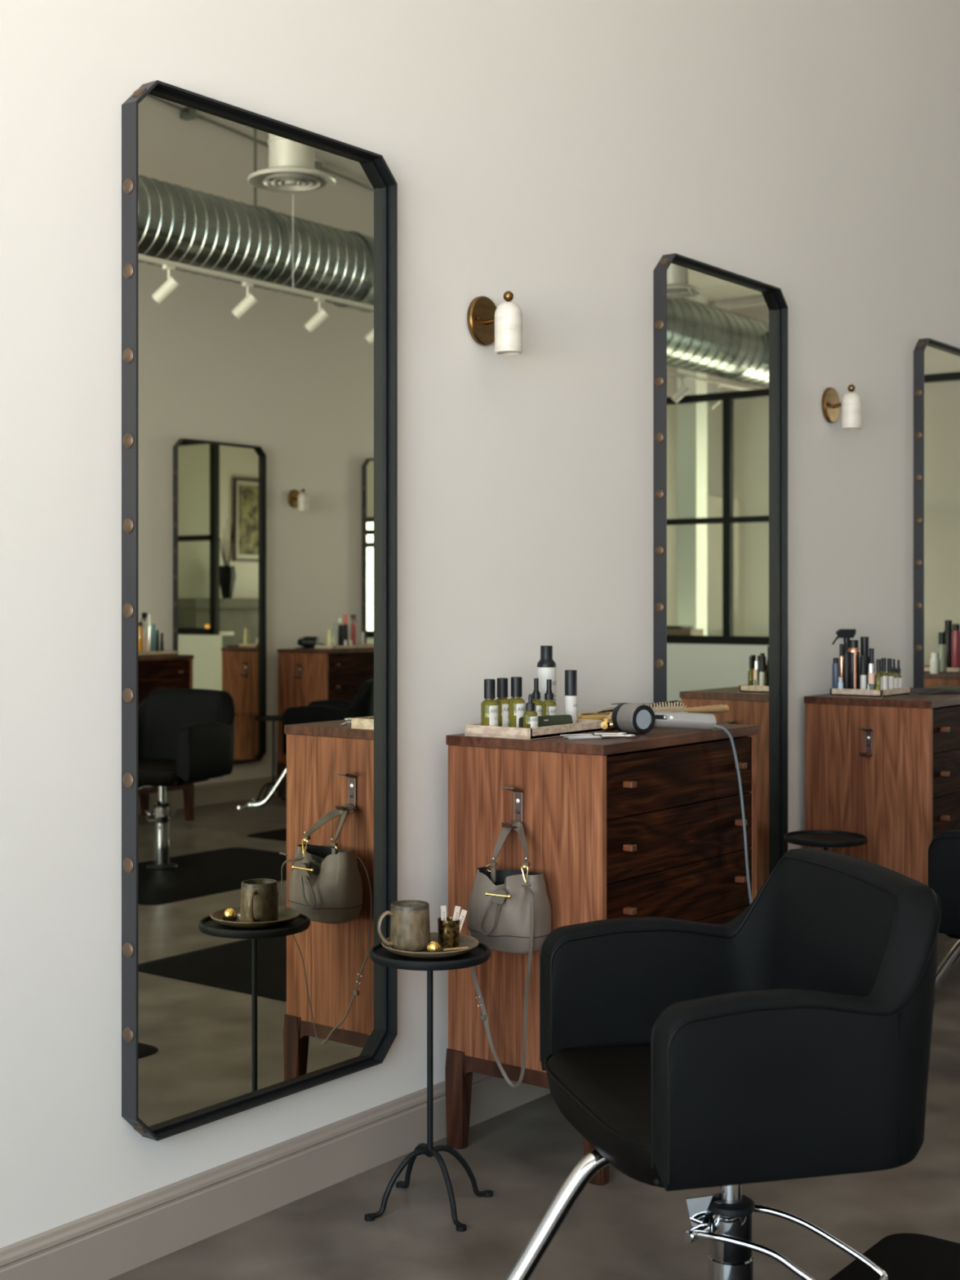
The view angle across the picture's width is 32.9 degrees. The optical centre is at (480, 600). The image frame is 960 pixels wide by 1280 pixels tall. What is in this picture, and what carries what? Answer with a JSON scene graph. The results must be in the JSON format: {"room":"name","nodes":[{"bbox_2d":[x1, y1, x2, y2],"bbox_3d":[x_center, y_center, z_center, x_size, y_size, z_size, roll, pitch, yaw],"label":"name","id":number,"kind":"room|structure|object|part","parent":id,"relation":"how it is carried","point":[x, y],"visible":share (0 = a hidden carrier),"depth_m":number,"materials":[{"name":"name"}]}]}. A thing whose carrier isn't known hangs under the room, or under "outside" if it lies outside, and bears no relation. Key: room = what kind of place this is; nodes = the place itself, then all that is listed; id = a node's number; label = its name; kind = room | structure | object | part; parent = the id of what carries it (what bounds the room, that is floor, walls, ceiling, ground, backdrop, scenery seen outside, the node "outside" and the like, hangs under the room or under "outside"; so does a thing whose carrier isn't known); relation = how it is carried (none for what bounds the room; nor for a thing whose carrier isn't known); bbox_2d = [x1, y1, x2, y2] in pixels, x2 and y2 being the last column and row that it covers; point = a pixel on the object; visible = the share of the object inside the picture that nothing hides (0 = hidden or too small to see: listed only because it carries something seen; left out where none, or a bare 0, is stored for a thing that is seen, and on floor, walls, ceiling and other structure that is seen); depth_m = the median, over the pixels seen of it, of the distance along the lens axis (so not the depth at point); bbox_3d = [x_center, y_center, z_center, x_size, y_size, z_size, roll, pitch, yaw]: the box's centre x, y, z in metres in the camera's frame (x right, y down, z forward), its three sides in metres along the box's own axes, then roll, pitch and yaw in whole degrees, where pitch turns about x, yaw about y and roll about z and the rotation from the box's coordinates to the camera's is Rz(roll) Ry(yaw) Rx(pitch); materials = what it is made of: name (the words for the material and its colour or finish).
{"room":"service shop","nodes":[
{"label":"service shop","id":0,"kind":"room"},
{"bbox_2d":[0,0,959,1248],"bbox_3d":[1.224,-1.372,5.976,0.150,5.464,17.400,0,0,37],"label":"wall","id":1,"kind":"structure","parent":0,"point":[550,154],"depth_m":4.19,"materials":[{"name":"paint"}]},
{"bbox_2d":[121,80,397,1141],"bbox_3d":[-0.461,0.019,3.596,0.044,2.153,0.823,0,0,37],"label":"wall mirror","id":2,"kind":"object","parent":1,"relation":"attached to","point":[260,252],"visible":0.96,"depth_m":3.56,"materials":[{"name":"metal"}]},
{"bbox_2d":[0,1071,550,1279],"bbox_3d":[1.290,1.282,5.926,0.016,0.136,17.400,0,0,37],"label":"baseboard","id":3,"kind":"structure","parent":1,"relation":"attached to","point":[109,1242],"depth_m":3.52,"materials":[{"name":"beige paint"}]},
{"bbox_2d":[466,291,522,355],"bbox_3d":[0.053,-0.717,4.206,0.124,0.160,0.128,0,0,37],"label":"wall sconce","id":4,"kind":"object","parent":1,"relation":"attached to","point":[487,323],"visible":1,"depth_m":4.18,"materials":[{"name":"gold metal"}]},
{"bbox_3d":[0.043,-0.736,4.213,0.067,0.038,0.014,0,0,37],"label":"arm","id":5,"kind":"part","parent":4,"relation":"part of","materials":[{"name":"gold metal"}]},
{"bbox_3d":[0.073,-0.704,4.190,0.072,0.133,0.072,0,0,37],"label":"lamp shade","id":6,"kind":"part","parent":4,"relation":"part of","materials":[{"name":"white glass"}]},
{"bbox_2d":[653,253,787,894],"bbox_3d":[0.788,0.019,5.240,0.044,2.153,0.823,0,0,37],"label":"wall mirror","id":7,"kind":"object","parent":1,"relation":"attached to","point":[720,335],"visible":0.7,"depth_m":5.26,"materials":[{"name":"metal"}]},
{"bbox_2d":[822,384,862,430],"bbox_3d":[1.315,-0.698,5.869,0.124,0.160,0.128,0,0,37],"label":"wall sconce","id":8,"kind":"object","parent":1,"relation":"attached to","point":[851,404],"visible":1,"depth_m":5.84,"materials":[{"name":"white ceramic"}]},
{"bbox_3d":[1.306,-0.717,5.876,0.067,0.038,0.014,0,0,37],"label":"arm","id":9,"kind":"part","parent":8,"relation":"part of","materials":[{"name":"gold metal"}]},
{"bbox_3d":[1.336,-0.684,5.853,0.072,0.133,0.072,0,0,37],"label":"lamp shade","id":10,"kind":"part","parent":8,"relation":"part of","materials":[{"name":"white glass"}]},
{"bbox_2d":[913,337,959,688],"bbox_3d":[2.000,0.019,6.838,0.044,2.153,0.823,0,0,37],"label":"wall mirror","id":11,"kind":"object","parent":1,"relation":"attached to","point":[936,364],"visible":0.7,"depth_m":6.69,"materials":[{"name":"metal"}]},
{"bbox_2d":[108,937,959,1279],"bbox_3d":[3.446,1.400,4.289,5.830,0.100,17.800,0,0,37],"label":"floor","id":12,"kind":"structure","parent":0,"point":[625,1228],"depth_m":3.56,"materials":[{"name":"concrete"}]},
{"bbox_2d":[364,942,493,1231],"bbox_3d":[-0.111,1.062,3.625,0.269,0.576,0.269,0,0,27],"label":"side table","id":13,"kind":"object","parent":12,"relation":"on","point":[380,955],"visible":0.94,"depth_m":3.60,"materials":[{"name":"black metal"}]},
{"bbox_3d":[-0.178,1.283,3.585,0.163,0.135,0.022,0,0,-27],"label":"leg","id":14,"kind":"part","parent":13,"relation":"part of","materials":[{"name":"black metal"}]},
{"bbox_3d":[-0.147,1.283,3.694,0.023,0.135,0.163,0,0,-31],"label":"leg","id":15,"kind":"part","parent":13,"relation":"part of","materials":[{"name":"black metal"}]},
{"bbox_2d":[381,932,479,959],"bbox_3d":[-0.111,0.772,3.627,0.218,0.024,0.218,0,0,37],"label":"plate","id":16,"kind":"object","parent":13,"relation":"on","point":[471,943],"visible":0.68,"depth_m":3.56,"materials":[{"name":"beige ceramic"}]},
{"bbox_2d":[377,899,430,951],"bbox_3d":[-0.163,0.725,3.620,0.090,0.102,0.114,0,0,37],"label":"mug","id":17,"kind":"object","parent":16,"relation":"on","point":[410,925],"visible":0.99,"depth_m":3.60,"materials":[{"name":"brown"}]},
{"bbox_3d":[-0.209,0.726,3.606,0.038,0.079,0.017,0,0,-25],"label":"handle","id":18,"kind":"part","parent":17,"relation":"part of","materials":[{"name":"beige ceramic"}]},
{"bbox_2d":[425,941,441,952],"bbox_3d":[-0.102,0.761,3.566,0.036,0.030,0.036,0,0,37],"label":"chocolate","id":19,"kind":"object","parent":16,"relation":"on","point":[433,947],"visible":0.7,"depth_m":3.56,"materials":[{"name":"gold metal"}]},
{"bbox_2d":[437,916,460,947],"bbox_3d":[-0.070,0.746,3.664,0.052,0.060,0.052,0,0,37],"label":"tumbler","id":20,"kind":"object","parent":16,"relation":"on","point":[448,931],"visible":0.94,"depth_m":3.64,"materials":[{"name":"gold metal"}]},
{"bbox_2d":[440,905,446,920],"bbox_3d":[-0.081,0.728,3.668,0.015,0.083,0.002,0,0,0],"label":"packet","id":21,"kind":"object","parent":20,"relation":"in","point":[443,908],"visible":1,"depth_m":3.67,"materials":[{"name":"beige paper"}]},
{"bbox_2d":[452,906,460,920],"bbox_3d":[-0.058,0.729,3.670,0.029,0.084,0.002,0,0,0],"label":"packet","id":22,"kind":"object","parent":20,"relation":"in","point":[457,908],"visible":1,"depth_m":3.67,"materials":[{"name":"beige paper"}]},
{"bbox_2d":[458,909,466,932],"bbox_3d":[-0.047,0.732,3.660,0.038,0.079,0.002,0,0,0],"label":"packet","id":23,"kind":"object","parent":20,"relation":"in","point":[463,913],"visible":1,"depth_m":3.66,"materials":[{"name":"beige paper"}]},
{"bbox_2d":[443,946,467,951],"bbox_3d":[-0.054,0.771,3.611,0.055,0.006,0.010,0,0,-10],"label":"stick","id":24,"kind":"object","parent":16,"relation":"on","point":[458,948],"visible":1,"depth_m":3.61,"materials":[{"name":"brown wood"}]},
{"bbox_3d":[-0.076,1.283,3.555,0.023,0.135,0.163,0,0,-31],"label":"leg","id":25,"kind":"part","parent":13,"relation":"part of","materials":[{"name":"black metal"}]},
{"bbox_3d":[-0.044,1.283,3.664,0.163,0.135,0.022,0,0,-27],"label":"leg","id":26,"kind":"part","parent":13,"relation":"part of","materials":[{"name":"black metal"}]},
{"bbox_2d":[444,723,759,1186],"bbox_3d":[0.339,0.842,4.198,0.481,1.017,0.778,0,0,37],"label":"dresser","id":27,"kind":"object","parent":12,"relation":"on","point":[650,824],"visible":0.59,"depth_m":3.96,"materials":[{"name":"brown wood"}]},
{"bbox_3d":[-0.050,1.230,4.036,0.054,0.240,0.049,0,0,37],"label":"leg","id":28,"kind":"part","parent":27,"relation":"part of","materials":[{"name":"brown wood"}]},
{"bbox_3d":[0.110,1.153,3.912,0.363,0.071,0.033,0,0,37],"label":"rail","id":29,"kind":"part","parent":27,"relation":"part of","materials":[{"name":"brown wood"}]},
{"bbox_2d":[499,786,523,828],"bbox_3d":[0.077,0.492,3.886,0.042,0.099,0.054,0,0,37],"label":"hook","id":30,"kind":"object","parent":27,"relation":"attached to","point":[517,793],"visible":1,"depth_m":3.90,"materials":[{"name":"brown metal"}]},
{"bbox_2d":[467,821,551,1087],"bbox_3d":[0.056,0.834,3.834,0.237,0.616,0.137,0,0,37],"label":"handbag","id":31,"kind":"object","parent":30,"relation":"hanging from","point":[509,911],"visible":0.96,"depth_m":3.78,"materials":[{"name":"beige leather"}]},
{"bbox_3d":[0.020,0.737,3.777,0.054,0.080,0.003,0,0,37],"label":"draw cord","id":32,"kind":"part","parent":31,"relation":"part of","materials":[{"name":"beige leather"}]},
{"bbox_3d":[0.086,0.571,3.850,0.117,0.089,0.076,0,0,37],"label":"handle","id":33,"kind":"part","parent":31,"relation":"part of","materials":[{"name":"beige leather"}]},
{"bbox_3d":[0.104,0.652,3.728,0.024,0.008,0.006,0,0,37],"label":"draw cord","id":34,"kind":"part","parent":31,"relation":"part of","materials":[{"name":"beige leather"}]},
{"bbox_3d":[0.107,0.738,3.908,0.455,0.760,0.018,0,0,37],"label":"panel","id":35,"kind":"part","parent":27,"relation":"part of","materials":[{"name":"brown wood"}]},
{"bbox_2d":[465,719,604,739],"bbox_3d":[0.143,0.320,4.101,0.198,0.027,0.334,0,0,37],"label":"tray","id":36,"kind":"object","parent":27,"relation":"on","point":[583,726],"visible":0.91,"depth_m":3.99,"materials":[{"name":"stone"}]},
{"bbox_2d":[480,679,498,726],"bbox_3d":[0.024,0.260,4.039,0.044,0.131,0.043,0,0,37],"label":"bottle","id":37,"kind":"object","parent":36,"relation":"on","point":[489,706],"visible":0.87,"depth_m":4.03,"materials":[{"name":"green glass"}]},
{"bbox_2d":[495,677,508,726],"bbox_3d":[0.057,0.260,4.095,0.044,0.131,0.043,0,0,37],"label":"bottle","id":38,"kind":"object","parent":36,"relation":"on","point":[502,682],"visible":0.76,"depth_m":4.08,"materials":[{"name":"green glass"}]},
{"bbox_2d":[508,676,525,727],"bbox_3d":[0.092,0.258,4.087,0.044,0.134,0.043,0,0,37],"label":"bottle","id":39,"kind":"object","parent":36,"relation":"on","point":[517,707],"visible":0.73,"depth_m":4.07,"materials":[{"name":"green glass"}]},
{"bbox_2d":[523,693,538,728],"bbox_3d":[0.124,0.276,3.989,0.038,0.098,0.037,0,0,37],"label":"bottle","id":40,"kind":"object","parent":36,"relation":"on","point":[531,717],"visible":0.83,"depth_m":3.98,"materials":[{"name":"green glass"}]},
{"bbox_2d":[532,678,542,715],"bbox_3d":[0.144,0.261,4.147,0.036,0.128,0.035,0,0,37],"label":"bottle","id":41,"kind":"object","parent":36,"relation":"on","point":[535,694],"visible":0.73,"depth_m":4.14,"materials":[{"name":"green glass"}]},
{"bbox_2d":[518,714,573,727],"bbox_3d":[0.164,0.305,4.042,0.170,0.040,0.003,0,0,-36],"label":"case","id":42,"kind":"object","parent":36,"relation":"on","point":[552,720],"visible":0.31,"depth_m":4.05,"materials":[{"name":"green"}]},
{"bbox_2d":[537,645,555,702],"bbox_3d":[0.174,0.221,4.262,0.050,0.208,0.050,0,0,37],"label":"bottle","id":43,"kind":"object","parent":36,"relation":"on","point":[546,666],"visible":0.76,"depth_m":4.24,"materials":[{"name":"grey plastic"}]},
{"bbox_2d":[542,679,556,715],"bbox_3d":[0.176,0.262,4.131,0.039,0.126,0.038,0,0,37],"label":"bottle","id":44,"kind":"object","parent":36,"relation":"on","point":[548,705],"visible":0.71,"depth_m":4.12,"materials":[{"name":"green glass"}]},
{"bbox_2d":[564,670,577,723],"bbox_3d":[0.233,0.251,4.174,0.033,0.148,0.033,0,0,37],"label":"bottle","id":45,"kind":"object","parent":36,"relation":"on","point":[571,676],"visible":0.77,"depth_m":4.16,"materials":[{"name":"grey plastic"}]},
{"bbox_2d":[560,732,626,737],"bbox_3d":[0.277,0.329,3.991,0.172,0.011,0.053,0,0,-25],"label":"scissors","id":46,"kind":"object","parent":27,"relation":"on","point":[592,733],"visible":0.79,"depth_m":3.99,"materials":[{"name":"silver metal"}]},
{"bbox_3d":[0.236,0.327,3.976,0.086,0.003,0.007,0,0,-19],"label":"blade","id":47,"kind":"part","parent":46,"relation":"part of","materials":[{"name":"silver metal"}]},
{"bbox_3d":[0.239,0.330,3.969,0.086,0.003,0.007,0,0,-30],"label":"blade","id":48,"kind":"part","parent":46,"relation":"part of","materials":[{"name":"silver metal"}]},
{"bbox_3d":[0.320,0.327,3.998,0.087,0.008,0.025,0,0,-19],"label":"handle","id":49,"kind":"part","parent":46,"relation":"part of","materials":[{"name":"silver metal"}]},
{"bbox_3d":[0.273,1.230,3.791,0.056,0.240,0.049,0,0,37],"label":"leg","id":50,"kind":"part","parent":27,"relation":"part of","materials":[{"name":"brown wood"}]},
{"bbox_2d":[577,706,615,719],"bbox_3d":[0.355,0.308,4.351,0.220,0.051,0.038,0,0,-28],"label":"iron","id":51,"kind":"object","parent":27,"relation":"on","point":[593,716],"visible":0.39,"depth_m":4.31,"materials":[{"name":"gold metal"}]},
{"bbox_2d":[567,734,635,739],"bbox_3d":[0.297,0.329,3.927,0.175,0.011,0.053,0,0,-30],"label":"scissors","id":52,"kind":"object","parent":27,"relation":"on","point":[601,736],"visible":1,"depth_m":3.93,"materials":[{"name":"silver metal"}]},
{"bbox_3d":[0.250,0.327,3.920,0.087,0.003,0.007,0,0,-20],"label":"blade","id":53,"kind":"part","parent":52,"relation":"part of","materials":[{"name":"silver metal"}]},
{"bbox_3d":[0.252,0.330,3.916,0.087,0.003,0.007,0,0,-25],"label":"blade","id":54,"kind":"part","parent":52,"relation":"part of","materials":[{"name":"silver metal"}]},
{"bbox_3d":[0.335,0.327,3.941,0.088,0.008,0.025,0,0,-16],"label":"handle","id":55,"kind":"part","parent":52,"relation":"part of","materials":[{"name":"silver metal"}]},
{"bbox_2d":[600,712,615,730],"bbox_3d":[0.342,0.311,4.210,0.032,0.045,0.127,0,0,23],"label":"iron","id":56,"kind":"object","parent":27,"relation":"on","point":[606,724],"visible":0.58,"depth_m":4.16,"materials":[{"name":"gold metal"}]},
{"bbox_3d":[0.354,0.732,3.842,0.026,0.015,0.022,0,0,37],"label":"knob","id":57,"kind":"part","parent":27,"relation":"part of","materials":[{"name":"brown wood"}]},
{"bbox_3d":[0.354,0.582,3.842,0.026,0.015,0.022,0,0,37],"label":"knob","id":58,"kind":"part","parent":27,"relation":"part of","materials":[{"name":"brown wood"}]},
{"bbox_3d":[0.354,0.433,3.842,0.026,0.015,0.022,0,0,37],"label":"knob","id":59,"kind":"part","parent":27,"relation":"part of","materials":[{"name":"brown wood"}]},
{"bbox_2d":[597,700,681,713],"bbox_3d":[0.443,0.298,4.518,0.254,0.039,0.020,0,0,-19],"label":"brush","id":60,"kind":"object","parent":27,"relation":"on","point":[673,701],"visible":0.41,"depth_m":4.53,"materials":[{"name":"brown wood"}]},
{"bbox_3d":[0.354,0.307,4.489,0.067,0.022,0.019,0,0,-16],"label":"handle","id":61,"kind":"part","parent":60,"relation":"part of","materials":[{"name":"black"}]},
{"bbox_3d":[0.502,0.736,4.075,0.020,0.146,0.718,0,0,37],"label":"drawer","id":62,"kind":"part","parent":27,"relation":"part of","materials":[{"name":"brown wood"}]},
{"bbox_3d":[0.502,0.586,4.075,0.020,0.146,0.718,0,0,37],"label":"drawer","id":63,"kind":"part","parent":27,"relation":"part of","materials":[{"name":"brown wood"}]},
{"bbox_3d":[0.502,0.437,4.075,0.020,0.146,0.718,0,0,37],"label":"drawer","id":64,"kind":"part","parent":27,"relation":"part of","materials":[{"name":"brown wood"}]},
{"bbox_2d":[611,702,752,903],"bbox_3d":[0.608,0.672,4.237,0.600,0.828,0.113,0,0,-33],"label":"hair dryer","id":65,"kind":"object","parent":27,"relation":"on","point":[628,717],"visible":0.9,"depth_m":4.12,"materials":[{"name":"black"}]},
{"bbox_3d":[0.453,0.293,4.104,0.041,0.013,0.006,0,0,-26],"label":"switch panel","id":66,"kind":"part","parent":65,"relation":"part of","materials":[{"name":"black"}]},
{"bbox_3d":[0.507,0.305,4.152,0.204,0.055,0.042,0,0,-26],"label":"handle","id":67,"kind":"part","parent":65,"relation":"part of","materials":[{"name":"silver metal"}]},
{"bbox_3d":[0.723,0.697,4.305,0.040,0.777,0.352,0,0,43],"label":"power cord","id":68,"kind":"part","parent":65,"relation":"part of","materials":[{"name":"grey plastic"}]},
{"bbox_3d":[0.556,0.738,4.499,0.455,0.760,0.018,0,0,37],"label":"panel","id":69,"kind":"part","parent":27,"relation":"part of","materials":[{"name":"brown wood"}]},
{"bbox_2d":[641,701,728,713],"bbox_3d":[0.550,0.301,4.443,0.062,0.060,0.465,0,0,43],"label":"brush","id":70,"kind":"object","parent":27,"relation":"on","point":[721,708],"visible":0.39,"depth_m":4.47,"materials":[{"name":"brown wood"}]},
{"bbox_3d":[0.626,0.303,4.535,0.024,0.026,0.229,0,0,41],"label":"handle","id":71,"kind":"part","parent":70,"relation":"part of","materials":[{"name":"brown wood"}]},
{"bbox_3d":[0.502,0.885,4.075,0.020,0.146,0.718,0,0,37],"label":"drawer","id":72,"kind":"part","parent":27,"relation":"part of","materials":[{"name":"brown wood"}]},
{"bbox_3d":[0.686,0.732,4.280,0.026,0.015,0.022,0,0,37],"label":"knob","id":73,"kind":"part","parent":27,"relation":"part of","materials":[{"name":"brown wood"}]},
{"bbox_3d":[0.686,0.582,4.280,0.026,0.015,0.022,0,0,37],"label":"knob","id":74,"kind":"part","parent":27,"relation":"part of","materials":[{"name":"brown wood"}]},
{"bbox_3d":[0.686,0.433,4.280,0.026,0.015,0.022,0,0,37],"label":"knob","id":75,"kind":"part","parent":27,"relation":"part of","materials":[{"name":"brown wood"}]},
{"bbox_2d":[783,830,866,850],"bbox_3d":[1.140,1.062,5.374,0.269,0.576,0.269,0,0,-9],"label":"side table","id":76,"kind":"object","parent":12,"relation":"on","point":[825,839],"visible":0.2,"depth_m":5.36,"materials":[{"name":"black metal"}]},
{"bbox_2d":[804,687,959,1003],"bbox_3d":[1.554,0.842,5.845,0.481,1.017,0.778,0,0,37],"label":"dresser","id":77,"kind":"object","parent":12,"relation":"on","point":[900,797],"visible":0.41,"depth_m":5.53,"materials":[{"name":"brown wood"}]},
{"bbox_2d":[857,727,872,756],"bbox_3d":[1.308,0.478,5.520,0.042,0.099,0.054,0,0,37],"label":"hook","id":78,"kind":"object","parent":77,"relation":"attached to","point":[868,732],"visible":1,"depth_m":5.53,"materials":[{"name":"brown metal"}]},
{"bbox_3d":[1.322,0.738,5.555,0.455,0.760,0.018,0,0,37],"label":"panel","id":79,"kind":"part","parent":77,"relation":"part of","materials":[{"name":"brown wood"}]},
{"bbox_2d":[829,686,911,697],"bbox_3d":[1.378,0.320,5.744,0.195,0.027,0.247,0,0,37],"label":"tray","id":80,"kind":"object","parent":77,"relation":"on","point":[904,691],"visible":0.89,"depth_m":5.65,"materials":[{"name":"stone"}]},
{"bbox_2d":[831,657,839,688],"bbox_3d":[1.249,0.263,5.716,0.025,0.125,0.025,0,0,37],"label":"bottle","id":81,"kind":"object","parent":80,"relation":"on","point":[835,666],"visible":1,"depth_m":5.71,"materials":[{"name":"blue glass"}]},
{"bbox_2d":[837,676,843,688],"bbox_3d":[1.261,0.296,5.695,0.018,0.058,0.018,0,0,37],"label":"bottle","id":82,"kind":"object","parent":80,"relation":"on","point":[840,684],"visible":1,"depth_m":5.69,"materials":[{"name":"blue plastic"}]},
{"bbox_2d":[839,644,844,688],"bbox_3d":[1.274,0.238,5.737,0.018,0.174,0.018,0,0,37],"label":"bottle","id":83,"kind":"object","parent":80,"relation":"on","point":[841,646],"visible":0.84,"depth_m":5.73,"materials":[{"name":"gold metal"}]},
{"bbox_2d":[831,629,856,688],"bbox_3d":[1.289,0.212,5.771,0.086,0.225,0.048,0,0,-10],"label":"spray bottle","id":84,"kind":"object","parent":80,"relation":"on","point":[846,634],"visible":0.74,"depth_m":5.76,"materials":[{"name":"black plastic"}]},
{"bbox_2d":[847,640,860,688],"bbox_3d":[1.309,0.231,5.704,0.044,0.188,0.044,0,0,37],"label":"bottle","id":85,"kind":"object","parent":80,"relation":"on","point":[853,651],"visible":0.92,"depth_m":5.69,"materials":[{"name":"black"}]},
{"bbox_2d":[860,655,866,689],"bbox_3d":[1.332,0.257,5.658,0.021,0.136,0.021,0,0,37],"label":"bottle","id":86,"kind":"object","parent":80,"relation":"on","point":[863,677],"visible":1,"depth_m":5.65,"materials":[{"name":"grey"}]},
{"bbox_2d":[859,636,869,689],"bbox_3d":[1.359,0.226,5.754,0.038,0.198,0.038,0,0,37],"label":"bottle","id":87,"kind":"object","parent":80,"relation":"on","point":[864,640],"visible":0.54,"depth_m":5.74,"materials":[{"name":"black plastic"}]},
{"bbox_2d":[867,663,874,689],"bbox_3d":[1.356,0.271,5.647,0.024,0.108,0.024,0,0,37],"label":"bottle","id":88,"kind":"object","parent":80,"relation":"on","point":[870,674],"visible":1,"depth_m":5.64,"materials":[{"name":"clear glass"}]},
{"bbox_2d":[868,648,875,689],"bbox_3d":[1.373,0.245,5.706,0.022,0.159,0.022,0,0,37],"label":"bottle","id":89,"kind":"object","parent":80,"relation":"on","point":[871,650],"visible":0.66,"depth_m":5.70,"materials":[{"name":"black"}]},
{"bbox_2d":[875,658,882,689],"bbox_3d":[1.381,0.263,5.637,0.025,0.123,0.025,0,0,37],"label":"bottle","id":90,"kind":"object","parent":80,"relation":"on","point":[878,677],"visible":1,"depth_m":5.63,"materials":[{"name":"green glass"}]},
{"bbox_2d":[880,657,887,689],"bbox_3d":[1.403,0.261,5.654,0.025,0.127,0.025,0,0,37],"label":"bottle","id":91,"kind":"object","parent":80,"relation":"on","point":[883,673],"visible":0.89,"depth_m":5.65,"materials":[{"name":"green glass"}]},
{"bbox_2d":[886,658,893,688],"bbox_3d":[1.433,0.263,5.694,0.025,0.124,0.025,0,0,37],"label":"bottle","id":92,"kind":"object","parent":80,"relation":"on","point":[890,675],"visible":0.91,"depth_m":5.69,"materials":[{"name":"green glass"}]},
{"bbox_2d":[891,658,897,688],"bbox_3d":[1.456,0.265,5.726,0.025,0.120,0.025,0,0,37],"label":"bottle","id":93,"kind":"object","parent":80,"relation":"on","point":[894,669],"visible":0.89,"depth_m":5.72,"materials":[{"name":"green glass"}]},
{"bbox_2d":[896,659,902,688],"bbox_3d":[1.481,0.267,5.761,0.025,0.117,0.025,0,0,37],"label":"bottle","id":94,"kind":"object","parent":80,"relation":"on","point":[898,669],"visible":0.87,"depth_m":5.75,"materials":[{"name":"green glass"}]},
{"bbox_2d":[911,685,959,694],"bbox_3d":[1.708,0.323,5.960,0.259,0.019,0.400,0,0,37],"label":"cape","id":95,"kind":"object","parent":77,"relation":"on","point":[938,690],"visible":0.99,"depth_m":5.86,"materials":[{"name":"black fabric"}]},
{"bbox_3d":[1.715,1.153,5.723,0.024,0.071,0.710,0,0,37],"label":"rail","id":96,"kind":"part","parent":77,"relation":"part of","materials":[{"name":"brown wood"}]},
{"bbox_3d":[1.568,0.732,5.489,0.026,0.015,0.022,0,0,37],"label":"knob","id":97,"kind":"part","parent":77,"relation":"part of","materials":[{"name":"brown wood"}]},
{"bbox_3d":[1.568,0.582,5.489,0.026,0.015,0.022,0,0,37],"label":"knob","id":98,"kind":"part","parent":77,"relation":"part of","materials":[{"name":"brown wood"}]},
{"bbox_3d":[1.568,0.433,5.489,0.026,0.015,0.022,0,0,37],"label":"knob","id":99,"kind":"part","parent":77,"relation":"part of","materials":[{"name":"brown wood"}]},
{"bbox_3d":[1.716,0.736,5.721,0.020,0.146,0.718,0,0,37],"label":"drawer","id":100,"kind":"part","parent":77,"relation":"part of","materials":[{"name":"brown wood"}]},
{"bbox_3d":[1.716,0.586,5.721,0.020,0.146,0.718,0,0,37],"label":"drawer","id":101,"kind":"part","parent":77,"relation":"part of","materials":[{"name":"brown wood"}]},
{"bbox_3d":[1.716,0.437,5.721,0.020,0.146,0.718,0,0,37],"label":"drawer","id":102,"kind":"part","parent":77,"relation":"part of","materials":[{"name":"brown wood"}]},
{"bbox_2d":[829,1233,959,1279],"bbox_3d":[0.861,1.347,2.661,0.960,0.006,1.380,0,0,37],"label":"floor mat","id":103,"kind":"object","parent":12,"relation":"on","point":[901,1256],"visible":1,"depth_m":3.32,"materials":[{"name":"black rubber"}]},
{"bbox_2d":[505,847,941,1279],"bbox_3d":[0.289,0.899,2.744,0.826,0.890,0.668,0,0,-14],"label":"salon chair","id":104,"kind":"object","parent":103,"relation":"on","point":[789,1037],"visible":1,"depth_m":2.60,"materials":[{"name":"black leather"}]},
{"bbox_3d":[0.380,0.856,2.767,0.458,0.096,0.540,0,0,-14],"label":"seat","id":105,"kind":"part","parent":104,"relation":"part of","materials":[{"name":"black leather"}]},
{"bbox_3d":[0.519,1.096,2.737,0.314,0.097,0.160,0,0,23],"label":"pump lever","id":106,"kind":"part","parent":104,"relation":"part of","materials":[{"name":"silver metal"}]},
{"bbox_3d":[2.076,1.347,4.262,0.960,0.006,1.360,0,0,37],"label":"floor mat","id":107,"kind":"object","parent":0,"visible":0},
{"bbox_2d":[928,830,959,992],"bbox_3d":[1.460,0.899,4.497,0.826,0.890,0.668,0,0,37],"label":"salon chair","id":108,"kind":"object","parent":107,"relation":"on","point":[944,850],"visible":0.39,"depth_m":4.27,"materials":[{"name":"black leather"}]},
{"bbox_3d":[1.584,0.664,4.403,0.506,0.420,0.668,0,0,37],"label":"armrest and shell","id":109,"kind":"part","parent":108,"relation":"part of","materials":[{"name":"black leather"}]},
{"bbox_3d":[1.535,0.856,4.440,0.458,0.096,0.540,0,0,37],"label":"seat","id":110,"kind":"part","parent":108,"relation":"part of","materials":[{"name":"black leather"}]}
]}

